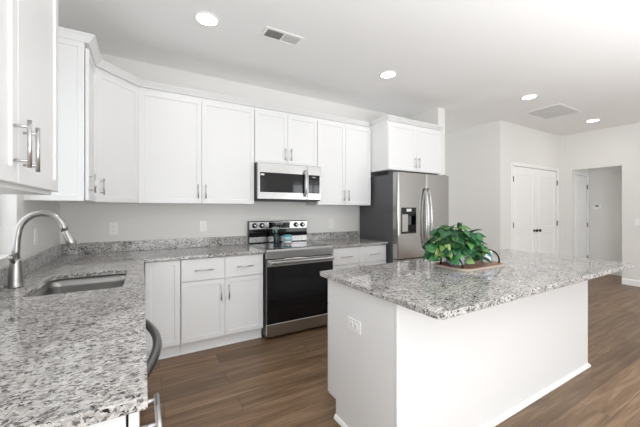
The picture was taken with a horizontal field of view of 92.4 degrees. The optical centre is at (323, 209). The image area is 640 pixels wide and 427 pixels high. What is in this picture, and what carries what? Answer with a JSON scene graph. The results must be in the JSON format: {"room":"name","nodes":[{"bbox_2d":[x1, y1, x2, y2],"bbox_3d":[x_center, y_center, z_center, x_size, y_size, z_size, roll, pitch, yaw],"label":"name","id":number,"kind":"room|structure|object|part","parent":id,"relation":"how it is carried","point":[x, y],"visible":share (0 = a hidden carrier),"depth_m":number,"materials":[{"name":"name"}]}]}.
{"room":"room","nodes":[
{"label":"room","id":0,"kind":"room"},
{"bbox_2d":[0,194,59,268],"bbox_3d":[-0.557,-0.092,-0.477,0.150,2.817,7.500,0,0,-31],"label":"wall","id":1,"kind":"structure","parent":0,"point":[13,207],"depth_m":1.99,"materials":[{"name":"white paint"}]},
{"bbox_2d":[0,254,10,260],"bbox_3d":[-1.692,-0.356,1.457,0.134,1.254,0.783,0,0,-31],"label":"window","id":2,"kind":"structure","parent":1,"relation":"in","point":[2,256],"depth_m":1.70,"materials":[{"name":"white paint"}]},
{"bbox_2d":[0,0,57,194],"bbox_3d":[-0.994,-0.600,0.786,0.382,1.078,0.970,0,0,-31],"label":"upper cabinet","id":3,"kind":"object","parent":1,"relation":"attached to","point":[28,28],"visible":1,"depth_m":0.95,"materials":[{"name":"white paint"}]},
{"bbox_3d":[-0.748,-0.605,0.652,0.020,1.061,0.478,0,0,-31],"label":"door","id":4,"kind":"part","parent":3,"relation":"part of","materials":[{"name":"white paint"}]},
{"bbox_3d":[-0.828,-0.183,0.845,0.037,0.132,0.011,0,0,-31],"label":"handle","id":5,"kind":"part","parent":3,"relation":"part of","materials":[{"name":"grey metal"}]},
{"bbox_3d":[-0.868,-0.179,0.912,0.037,0.132,0.011,0,0,-31],"label":"handle","id":6,"kind":"part","parent":3,"relation":"part of","materials":[{"name":"grey metal"}]},
{"bbox_2d":[0,244,62,289],"bbox_3d":[-1.668,0.360,1.571,0.020,0.102,2.841,0,0,-31],"label":"backsplash","id":7,"kind":"structure","parent":1,"relation":"attached to","point":[32,263],"depth_m":2.08,"materials":[{"name":"stone"}]},
{"bbox_2d":[34,227,37,244],"bbox_3d":[-2.014,0.183,2.144,0.008,0.120,0.074,0,0,-31],"label":"wall outlet","id":8,"kind":"object","parent":1,"relation":"attached to","point":[35,228],"visible":1,"depth_m":2.14,"materials":[{"name":"white plastic"}]},
{"bbox_2d":[23,37,95,201],"bbox_3d":[-1.831,-0.600,2.188,0.366,1.078,0.384,0,0,-31],"label":"upper cabinet","id":9,"kind":"object","parent":1,"relation":"attached to","point":[76,68],"visible":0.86,"depth_m":2.07,"materials":[{"name":"white paint"}]},
{"bbox_3d":[-1.714,-0.586,2.257,0.020,1.040,0.375,0,0,-31],"label":"door","id":10,"kind":"part","parent":9,"relation":"part of","materials":[{"name":"white paint"}]},
{"bbox_3d":[-1.609,-0.185,2.135,0.037,0.130,0.011,0,0,-31],"label":"handle","id":11,"kind":"part","parent":9,"relation":"part of","materials":[{"name":"grey metal"}]},
{"bbox_2d":[58,26,369,126],"bbox_3d":[-0.812,-1.165,3.237,3.380,0.050,0.655,0,0,-43],"label":"crown molding","id":12,"kind":"structure","parent":9,"relation":"attached to","point":[88,39],"depth_m":2.95,"materials":[{"name":"white paint"}]},
{"bbox_2d":[60,53,406,244],"bbox_3d":[-0.614,-0.092,3.915,4.522,2.817,0.120,0,0,-31],"label":"wall","id":13,"kind":"structure","parent":0,"point":[86,222],"depth_m":3.40,"materials":[{"name":"white paint"}]},
{"bbox_2d":[52,67,138,203],"bbox_3d":[-1.976,-0.600,2.680,0.618,1.078,0.618,0,0,-31],"label":"upper cabinet","id":14,"kind":"object","parent":13,"relation":"attached to","point":[117,99],"visible":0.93,"depth_m":2.61,"materials":[{"name":"white paint"}]},
{"bbox_3d":[-1.773,-0.185,2.460,0.037,0.130,0.011,0,0,14],"label":"handle","id":15,"kind":"part","parent":14,"relation":"part of","materials":[{"name":"grey metal"}]},
{"bbox_3d":[-1.761,-0.586,2.625,0.020,1.042,0.412,0,0,14],"label":"door","id":16,"kind":"part","parent":14,"relation":"part of","materials":[{"name":"white paint"}]},
{"bbox_2d":[109,222,117,234],"bbox_3d":[-2.052,0.184,2.990,0.074,0.120,0.008,0,0,-31],"label":"wall outlet","id":17,"kind":"object","parent":13,"relation":"attached to","point":[113,227],"visible":1,"depth_m":2.99,"materials":[{"name":"white plastic"}]},
{"bbox_2d":[63,236,245,254],"bbox_3d":[-1.650,0.360,3.220,1.686,0.102,0.020,0,0,-31],"label":"backsplash","id":18,"kind":"structure","parent":13,"relation":"attached to","point":[116,246],"depth_m":3.13,"materials":[{"name":"stone"}]},
{"bbox_2d":[139,87,253,204],"bbox_3d":[-1.307,-0.600,3.221,1.092,1.078,0.366,0,0,-31],"label":"upper cabinet","id":19,"kind":"object","parent":13,"relation":"attached to","point":[193,150],"visible":0.97,"depth_m":3.06,"materials":[{"name":"white paint"}]},
{"bbox_3d":[-1.472,-0.586,2.966,0.541,1.040,0.020,0,0,-31],"label":"door","id":20,"kind":"part","parent":19,"relation":"part of","materials":[{"name":"white paint"}]},
{"bbox_3d":[-1.004,-0.586,3.243,0.541,1.040,0.020,0,0,-31],"label":"door","id":21,"kind":"part","parent":19,"relation":"part of","materials":[{"name":"white paint"}]},
{"bbox_2d":[200,221,206,231],"bbox_3d":[-1.341,0.181,3.410,0.074,0.120,0.008,0,0,-31],"label":"wall outlet","id":22,"kind":"object","parent":13,"relation":"attached to","point":[203,224],"visible":1,"depth_m":3.41,"materials":[{"name":"white plastic"}]},
{"bbox_2d":[254,107,316,166],"bbox_3d":[-0.494,-0.830,3.702,0.792,0.619,0.366,0,0,-31],"label":"upper cabinet","id":23,"kind":"object","parent":13,"relation":"attached to","point":[279,137],"visible":0.86,"depth_m":3.56,"materials":[{"name":"white paint"}]},
{"bbox_3d":[-0.595,-0.815,3.485,0.391,0.581,0.020,0,0,-31],"label":"door","id":24,"kind":"part","parent":23,"relation":"part of","materials":[{"name":"white paint"}]},
{"bbox_2d":[254,162,320,201],"bbox_3d":[-0.467,-0.309,3.655,0.787,0.418,0.474,0,0,-31],"label":"microwave","id":25,"kind":"object","parent":23,"relation":"attached to","point":[273,182],"visible":0.98,"depth_m":3.47,"materials":[{"name":"silver metal"}]},
{"bbox_3d":[-0.211,-0.308,3.566,0.025,0.314,0.063,0,0,-31],"label":"handle","id":26,"kind":"part","parent":25,"relation":"part of","materials":[{"name":"grey metal"}]},
{"bbox_3d":[-0.121,-0.317,3.663,0.180,0.398,0.024,0,0,-31],"label":"control panel","id":27,"kind":"part","parent":25,"relation":"part of","materials":[{"name":"silver metal"}]},
{"bbox_3d":[-0.256,-0.815,3.685,0.391,0.581,0.020,0,0,-31],"label":"door","id":28,"kind":"part","parent":23,"relation":"part of","materials":[{"name":"white paint"}]},
{"bbox_2d":[329,220,332,227],"bbox_3d":[0.103,0.196,4.264,0.074,0.120,0.008,0,0,-31],"label":"wall outlet","id":29,"kind":"object","parent":13,"relation":"attached to","point":[330,221],"visible":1,"depth_m":4.26,"materials":[{"name":"white plastic"}]},
{"bbox_2d":[307,231,357,240],"bbox_3d":[0.129,0.360,4.272,0.860,0.102,0.020,0,0,-31],"label":"backsplash","id":30,"kind":"structure","parent":13,"relation":"attached to","point":[346,234],"depth_m":4.25,"materials":[{"name":"stone"}]},
{"bbox_2d":[305,118,370,205],"bbox_3d":[0.210,-0.600,4.118,0.841,1.078,0.366,0,0,-31],"label":"upper cabinet","id":31,"kind":"object","parent":13,"relation":"attached to","point":[343,149],"visible":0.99,"depth_m":3.98,"materials":[{"name":"white paint"}]},
{"bbox_3d":[0.099,-0.586,3.895,0.416,1.040,0.020,0,0,-31],"label":"door","id":32,"kind":"part","parent":31,"relation":"part of","materials":[{"name":"white paint"}]},
{"bbox_3d":[0.459,-0.586,4.108,0.416,1.040,0.020,0,0,-31],"label":"door","id":33,"kind":"part","parent":31,"relation":"part of","materials":[{"name":"white paint"}]},
{"bbox_2d":[370,120,440,175],"bbox_3d":[1.101,-0.835,4.451,1.014,0.632,0.702,0,0,-31],"label":"upper cabinet","id":34,"kind":"object","parent":13,"relation":"attached to","point":[395,146],"visible":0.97,"depth_m":4.13,"materials":[{"name":"white paint"}]},
{"bbox_3d":[1.038,-0.821,4.061,0.502,0.594,0.020,0,0,-31],"label":"door","id":35,"kind":"part","parent":34,"relation":"part of","materials":[{"name":"white paint"}]},
{"bbox_2d":[371,115,442,130],"bbox_3d":[1.177,-1.177,4.286,1.054,0.050,0.343,0,0,-31],"label":"crown molding","id":36,"kind":"structure","parent":34,"relation":"attached to","point":[387,117],"depth_m":4.10,"materials":[{"name":"white paint"}]},
{"bbox_3d":[1.473,-0.821,4.318,0.502,0.594,0.020,0,0,-31],"label":"door","id":37,"kind":"part","parent":34,"relation":"part of","materials":[{"name":"white paint"}]},
{"bbox_2d":[58,0,639,135],"bbox_3d":[2.817,-1.551,2.708,9.200,0.100,9.850,0,0,-31],"label":"ceiling","id":38,"kind":"structure","parent":0,"point":[475,61],"depth_m":2.85,"materials":[{"name":"white paint"}]},
{"bbox_2d":[193,11,219,26],"bbox_3d":[-0.919,-1.497,2.412,0.198,0.008,0.198,0,0,-31],"label":"recessed light","id":39,"kind":"object","parent":38,"relation":"in","point":[207,19],"visible":1,"depth_m":2.41,"materials":[{"name":"white plastic"}]},
{"bbox_2d":[197,14,216,24],"bbox_3d":[-0.919,-1.498,2.412,0.146,0.004,0.146,0,0,-31],"label":"diffuser","id":40,"kind":"object","parent":39,"relation":"attached to","point":[203,19],"depth_m":2.41,"materials":[{"name":"white"}]},
{"bbox_2d":[260,26,304,46],"bbox_3d":[-0.361,-1.498,2.661,0.350,0.006,0.170,0,0,-31],"label":"ceiling vent","id":41,"kind":"object","parent":38,"relation":"in","point":[270,33],"visible":1,"depth_m":2.65,"materials":[{"name":"white plastic"}]},
{"bbox_2d":[379,71,396,78],"bbox_3d":[0.711,-1.497,3.401,0.198,0.008,0.198,0,0,-31],"label":"recessed light","id":42,"kind":"object","parent":38,"relation":"in","point":[386,74],"visible":1,"depth_m":3.39,"materials":[{"name":"white plastic"}]},
{"bbox_2d":[381,72,394,77],"bbox_3d":[0.711,-1.498,3.401,0.146,0.004,0.146,0,0,-31],"label":"diffuser","id":43,"kind":"object","parent":42,"relation":"attached to","point":[383,74],"depth_m":3.39,"materials":[{"name":"white"}]},
{"bbox_2d":[520,94,537,99],"bbox_3d":[2.728,-1.497,4.078,0.198,0.008,0.198,0,0,-31],"label":"recessed light","id":44,"kind":"object","parent":38,"relation":"in","point":[532,96],"visible":1,"depth_m":4.08,"materials":[{"name":"white plastic"}]},
{"bbox_2d":[522,95,534,98],"bbox_3d":[2.728,-1.498,4.078,0.146,0.004,0.146,0,0,-31],"label":"diffuser","id":45,"kind":"object","parent":44,"relation":"attached to","point":[527,96],"depth_m":4.08,"materials":[{"name":"white"}]},
{"bbox_2d":[522,104,581,119],"bbox_3d":[3.508,-1.497,4.722,0.720,0.006,0.510,0,0,-31],"label":"ceiling vent","id":46,"kind":"object","parent":38,"relation":"in","point":[558,110],"visible":1,"depth_m":4.71,"materials":[{"name":"white plastic"}]},
{"bbox_2d":[585,119,600,122],"bbox_3d":[4.522,-1.497,5.150,0.198,0.008,0.198,0,0,-31],"label":"recessed light","id":47,"kind":"object","parent":38,"relation":"in","point":[591,120],"visible":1,"depth_m":5.14,"materials":[{"name":"white plastic"}]},
{"bbox_2d":[140,274,639,426],"bbox_3d":[2.817,1.346,2.708,9.200,0.060,9.850,0,0,-31],"label":"floor","id":48,"kind":"structure","parent":0,"point":[280,380],"depth_m":2.34,"materials":[{"name":"brown wood"}]},
{"bbox_2d":[86,393,161,426],"bbox_3d":[-0.745,0.878,0.666,0.688,0.873,0.288,0,0,-31],"label":"base cabinet","id":49,"kind":"object","parent":48,"relation":"on","point":[133,419],"visible":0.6,"depth_m":0.69,"materials":[{"name":"white paint"}]},
{"bbox_3d":[-0.499,0.530,0.810,0.020,0.168,0.283,0,0,-31],"label":"drawer","id":50,"kind":"part","parent":49,"relation":"part of","materials":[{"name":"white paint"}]},
{"bbox_3d":[-0.462,0.541,0.816,0.049,0.015,0.160,0,0,-31],"label":"handle","id":51,"kind":"part","parent":49,"relation":"part of","materials":[{"name":"grey metal"}]},
{"bbox_2d":[146,319,161,377],"bbox_3d":[-0.966,0.879,1.074,0.704,0.871,0.624,0,0,-31],"label":"dishwasher","id":52,"kind":"object","parent":48,"relation":"on","point":[151,328],"visible":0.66,"depth_m":1.16,"materials":[{"name":"grey metal"}]},
{"bbox_2d":[144,260,179,359],"bbox_3d":[-1.552,0.878,2.927,0.276,0.873,0.624,0,0,-31],"label":"base cabinet","id":53,"kind":"object","parent":48,"relation":"on","point":[162,278],"visible":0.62,"depth_m":2.67,"materials":[{"name":"white paint"}]},
{"bbox_2d":[180,254,262,354],"bbox_3d":[-1.093,0.878,3.177,0.764,0.873,0.662,0,0,-31],"label":"base cabinet","id":54,"kind":"object","parent":48,"relation":"on","point":[221,298],"visible":0.94,"depth_m":2.91,"materials":[{"name":"white paint"}]},
{"bbox_2d":[0,236,264,426],"bbox_3d":[-0.942,0.375,2.000,1.707,0.132,2.841,0,0,-31],"label":"countertop","id":55,"kind":"structure","parent":54,"relation":"on","point":[74,359],"depth_m":1.03,"materials":[{"name":"stone"}]},
{"bbox_2d":[6,210,76,288],"bbox_3d":[-1.535,0.206,1.674,0.289,0.408,0.124,0,0,-31],"label":"kitchen faucet","id":56,"kind":"object","parent":55,"relation":"on","point":[15,273],"visible":1,"depth_m":1.63,"materials":[{"name":"silver metal"}]},
{"bbox_3d":[-1.620,0.259,1.590,0.024,0.055,0.065,0,0,-31],"label":"lever","id":57,"kind":"part","parent":56,"relation":"part of","materials":[{"name":"silver metal"}]},
{"bbox_3d":[-1.552,0.131,1.682,0.236,0.258,0.033,0,0,-31],"label":"spout","id":58,"kind":"part","parent":56,"relation":"part of","materials":[{"name":"silver metal"}]},
{"bbox_2d":[30,274,125,296],"bbox_3d":[-1.390,0.547,1.779,0.449,0.208,0.616,0,0,-31],"label":"sink","id":59,"kind":"object","parent":55,"relation":"in","point":[60,286],"visible":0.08,"depth_m":2.00,"materials":[{"name":"silver metal"}]},
{"bbox_3d":[-1.112,0.546,2.837,0.377,0.200,0.020,0,0,-31],"label":"drawer","id":60,"kind":"part","parent":54,"relation":"part of","materials":[{"name":"white paint"}]},
{"bbox_3d":[-1.112,0.925,2.837,0.377,0.544,0.020,0,0,-31],"label":"door","id":61,"kind":"part","parent":54,"relation":"part of","materials":[{"name":"white paint"}]},
{"bbox_3d":[-0.785,0.546,3.030,0.377,0.200,0.020,0,0,-31],"label":"drawer","id":62,"kind":"part","parent":54,"relation":"part of","materials":[{"name":"white paint"}]},
{"bbox_3d":[-0.785,0.925,3.030,0.377,0.544,0.020,0,0,-31],"label":"door","id":63,"kind":"part","parent":54,"relation":"part of","materials":[{"name":"white paint"}]},
{"bbox_2d":[247,220,333,337],"bbox_3d":[-0.390,0.726,3.525,0.789,1.180,0.756,0,0,-31],"label":"range","id":64,"kind":"object","parent":48,"relation":"on","point":[295,294],"visible":0.94,"depth_m":3.26,"materials":[{"name":"silver metal"}]},
{"bbox_2d":[272,227,278,243],"bbox_3d":[-0.569,0.298,3.616,0.084,0.202,0.064,0,0,-31],"label":"spray bottle","id":65,"kind":"object","parent":64,"relation":"on","point":[276,236],"visible":1,"depth_m":3.60,"materials":[{"name":"blue"}]},
{"bbox_3d":[-0.550,0.357,3.796,0.759,0.066,0.003,0,0,-31],"label":"trim","id":66,"kind":"part","parent":64,"relation":"part of","materials":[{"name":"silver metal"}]},
{"bbox_2d":[283,234,291,242],"bbox_3d":[-0.440,0.350,3.698,0.108,0.098,0.108,0,0,-31],"label":"tub","id":67,"kind":"object","parent":64,"relation":"on","point":[287,238],"visible":1,"depth_m":3.65,"materials":[{"name":"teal plastic"}]},
{"bbox_2d":[248,241,327,251],"bbox_3d":[-0.399,0.412,3.541,0.789,0.020,0.593,0,0,-31],"label":"cooktop","id":68,"kind":"object","parent":64,"relation":"in","point":[263,245],"depth_m":3.44,"materials":[{"name":"black glass"}]},
{"bbox_3d":[-0.242,1.216,3.275,0.779,0.124,0.046,0,0,-31],"label":"storage drawer","id":69,"kind":"part","parent":64,"relation":"part of","materials":[{"name":"silver metal"}]},
{"bbox_3d":[-0.241,0.448,3.274,0.785,0.092,0.043,0,0,-31],"label":"panel","id":70,"kind":"part","parent":64,"relation":"part of","materials":[{"name":"silver metal"}]},
{"bbox_3d":[-0.242,0.825,3.275,0.779,0.647,0.046,0,0,-31],"label":"oven door","id":71,"kind":"part","parent":64,"relation":"part of","materials":[{"name":"black glass"}]},
{"bbox_3d":[-0.229,0.539,3.253,0.779,0.070,0.005,0,0,-31],"label":"door trim","id":72,"kind":"part","parent":64,"relation":"part of","materials":[{"name":"silver metal"}]},
{"bbox_3d":[-0.213,0.531,3.225,0.727,0.030,0.059,0,0,-31],"label":"handle","id":73,"kind":"part","parent":64,"relation":"part of","materials":[{"name":"silver metal"}]},
{"bbox_2d":[333,244,385,269],"bbox_3d":[0.292,0.878,3.995,0.852,0.873,0.662,0,0,-31],"label":"base cabinet","id":74,"kind":"object","parent":48,"relation":"on","point":[346,257],"visible":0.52,"depth_m":3.73,"materials":[{"name":"white paint"}]},
{"bbox_3d":[0.253,0.546,3.643,0.421,0.200,0.020,0,0,-31],"label":"drawer","id":75,"kind":"part","parent":74,"relation":"part of","materials":[{"name":"white paint"}]},
{"bbox_3d":[0.253,0.925,3.643,0.421,0.544,0.020,0,0,-31],"label":"door","id":76,"kind":"part","parent":74,"relation":"part of","materials":[{"name":"white paint"}]},
{"bbox_2d":[307,231,387,247],"bbox_3d":[0.290,0.375,4.000,0.860,0.132,0.652,0,0,-31],"label":"countertop","id":77,"kind":"structure","parent":74,"relation":"on","point":[346,238],"depth_m":4.11,"materials":[{"name":"stone"}]},
{"bbox_3d":[0.618,0.546,3.859,0.421,0.200,0.020,0,0,-31],"label":"drawer","id":78,"kind":"part","parent":74,"relation":"part of","materials":[{"name":"white paint"}]},
{"bbox_3d":[0.618,0.925,3.859,0.421,0.544,0.020,0,0,-31],"label":"door","id":79,"kind":"part","parent":74,"relation":"part of","materials":[{"name":"white paint"}]},
{"bbox_2d":[360,171,448,262],"bbox_3d":[1.166,0.413,4.364,0.982,1.804,0.858,0,0,-31],"label":"refrigerator","id":80,"kind":"object","parent":48,"relation":"on","point":[403,210],"visible":0.59,"depth_m":4.01,"materials":[{"name":"grey metal"}]},
{"bbox_3d":[1.323,0.940,4.098,0.982,0.622,0.091,0,0,-31],"label":"freezer drawer","id":81,"kind":"part","parent":80,"relation":"part of","materials":[{"name":"silver metal"}]},
{"bbox_3d":[1.118,0.071,3.977,0.506,1.090,0.091,0,0,-31],"label":"door","id":82,"kind":"part","parent":80,"relation":"part of","materials":[{"name":"silver metal"}]},
{"bbox_3d":[1.350,0.116,4.026,0.028,0.814,0.089,0,0,-31],"label":"handle","id":83,"kind":"part","parent":80,"relation":"part of","materials":[{"name":"silver metal"}]},
{"bbox_3d":[1.404,0.116,4.058,0.028,0.814,0.089,0,0,-31],"label":"handle","id":84,"kind":"part","parent":80,"relation":"part of","materials":[{"name":"silver metal"}]},
{"bbox_3d":[1.542,0.071,4.228,0.472,1.090,0.091,0,0,-31],"label":"door","id":85,"kind":"part","parent":80,"relation":"part of","materials":[{"name":"silver metal"}]},
{"bbox_2d":[328,279,590,426],"bbox_3d":[1.116,0.878,2.315,2.205,0.873,0.701,0,0,-31],"label":"kitchen island","id":86,"kind":"object","parent":48,"relation":"on","point":[390,364],"visible":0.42,"depth_m":1.79,"materials":[{"name":"white paint"}]},
{"bbox_3d":[0.262,0.909,2.162,0.539,0.579,0.020,0,0,-31],"label":"door","id":87,"kind":"part","parent":86,"relation":"part of","materials":[{"name":"white paint"}]},
{"bbox_2d":[348,316,360,334],"bbox_3d":[0.173,0.666,1.767,0.008,0.074,0.120,0,0,-31],"label":"outlet","id":88,"kind":"object","parent":86,"relation":"attached to","point":[354,322],"depth_m":1.76,"materials":[{"name":"white plastic"}]},
{"bbox_3d":[0.195,0.878,1.757,0.017,0.873,0.604,0,0,-31],"label":"panel","id":89,"kind":"part","parent":86,"relation":"part of","materials":[{"name":"white paint"}]},
{"bbox_3d":[1.153,1.302,2.253,2.205,0.026,0.558,0,0,-31],"label":"shoe molding","id":90,"kind":"part","parent":86,"relation":"part of","materials":[{"name":"white paint"}]},
{"bbox_2d":[320,249,633,319],"bbox_3d":[1.177,0.426,2.205,2.236,0.030,0.978,0,0,-31],"label":"island countertop","id":91,"kind":"structure","parent":86,"relation":"on","point":[420,286],"depth_m":1.81,"materials":[{"name":"stone"}]},
{"bbox_2d":[434,249,503,271],"bbox_3d":[1.069,0.356,2.255,0.490,0.109,0.300,0,0,-31],"label":"serving tray","id":92,"kind":"object","parent":91,"relation":"on","point":[478,265],"visible":0.6,"depth_m":2.17,"materials":[{"name":"beige"}]},
{"bbox_2d":[421,222,491,264],"bbox_3d":[0.943,0.240,2.197,0.544,0.305,0.439,0,0,-31],"label":"potted plant","id":93,"kind":"object","parent":92,"relation":"on","point":[463,247],"visible":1,"depth_m":2.11,"materials":[{"name":"green plant"}]},
{"bbox_3d":[0.953,0.340,2.210,0.160,0.105,0.160,0,0,-31],"label":"pot","id":94,"kind":"part","parent":93,"relation":"part of","materials":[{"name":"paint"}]},
{"bbox_2d":[482,250,491,262],"bbox_3d":[1.219,0.350,2.309,0.086,0.085,0.086,0,0,-31],"label":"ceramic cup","id":95,"kind":"object","parent":92,"relation":"on","point":[485,255],"visible":0.38,"depth_m":2.28,"materials":[{"name":"white ceramic"}]},
{"bbox_3d":[1.264,0.348,2.359,0.024,0.092,0.188,0,0,-31],"label":"handle","id":96,"kind":"part","parent":92,"relation":"part of","materials":[{"name":"black metal"}]},
{"bbox_2d":[407,108,444,174],"bbox_3d":[1.055,-0.092,5.685,0.152,2.817,2.690,0,0,-31],"label":"wall","id":97,"kind":"structure","parent":0,"point":[436,116],"depth_m":4.55,"materials":[{"name":"white paint"}]},
{"bbox_2d":[445,122,492,250],"bbox_3d":[2.234,-0.092,6.465,0.120,2.817,2.788,0,0,-31],"label":"wall","id":98,"kind":"structure","parent":0,"point":[469,151],"depth_m":5.58,"materials":[{"name":"white paint"}]},
{"bbox_2d":[493,120,560,254],"bbox_3d":[3.861,-0.092,5.737,2.180,2.817,0.120,0,0,-31],"label":"wall","id":99,"kind":"structure","parent":0,"point":[512,142],"depth_m":5.27,"materials":[{"name":"white paint"}]},
{"bbox_2d":[511,162,558,254],"bbox_3d":[3.969,0.244,5.721,1.736,2.142,0.097,0,0,-31],"label":"door","id":100,"kind":"structure","parent":99,"relation":"in","point":[533,191],"depth_m":5.69,"materials":[{"name":"white paint"}]},
{"bbox_2d":[575,169,587,257],"bbox_3d":[5.354,-0.092,6.455,0.880,2.817,0.120,0,0,-31],"label":"wall","id":101,"kind":"structure","parent":0,"point":[585,170],"depth_m":6.53,"materials":[{"name":"white paint"}]},
{"bbox_2d":[575,172,588,257],"bbox_3d":[5.337,0.271,6.383,0.718,2.089,0.065,0,0,-31],"label":"door","id":102,"kind":"structure","parent":101,"relation":"in","point":[580,181],"depth_m":6.40,"materials":[{"name":"white paint"}]},
{"bbox_2d":[561,122,639,279],"bbox_3d":[6.579,-0.092,3.399,0.120,2.817,6.912,0,0,-31],"label":"wall","id":103,"kind":"structure","parent":0,"point":[616,146],"depth_m":5.57,"materials":[{"name":"white paint"}]},
{"bbox_2d":[622,278,639,286],"bbox_3d":[6.785,1.264,2.917,0.014,0.105,5.872,0,0,-31],"label":"baseboard","id":104,"kind":"structure","parent":103,"relation":"attached to","point":[631,282],"depth_m":5.33,"materials":[{"name":"white paint"}]},
{"bbox_2d":[634,219,639,225],"bbox_3d":[5.404,0.211,5.259,0.009,0.120,0.116,0,0,-31],"label":"light switch","id":105,"kind":"object","parent":103,"relation":"attached to","point":[636,221],"visible":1,"depth_m":5.28,"materials":[{"name":"white plastic"}]},
{"bbox_2d":[588,166,621,261],"bbox_3d":[6.513,-0.092,5.240,0.120,2.817,3.150,0,0,-31],"label":"wall","id":106,"kind":"structure","parent":0,"point":[605,184],"depth_m":6.31,"materials":[{"name":"white paint"}]},
{"bbox_2d":[593,204,601,209],"bbox_3d":[5.726,-0.059,6.425,0.027,0.110,0.144,0,0,-31],"label":"thermostat","id":107,"kind":"object","parent":106,"relation":"attached to","point":[595,206],"visible":1,"depth_m":6.41,"materials":[{"name":"white plastic"}]},
{"bbox_2d":[610,271,621,275],"bbox_3d":[6.434,1.264,5.240,0.014,0.105,3.030,0,0,-31],"label":"baseboard","id":108,"kind":"structure","parent":106,"relation":"attached to","point":[619,273],"depth_m":6.14,"materials":[{"name":"white paint"}]}
]}

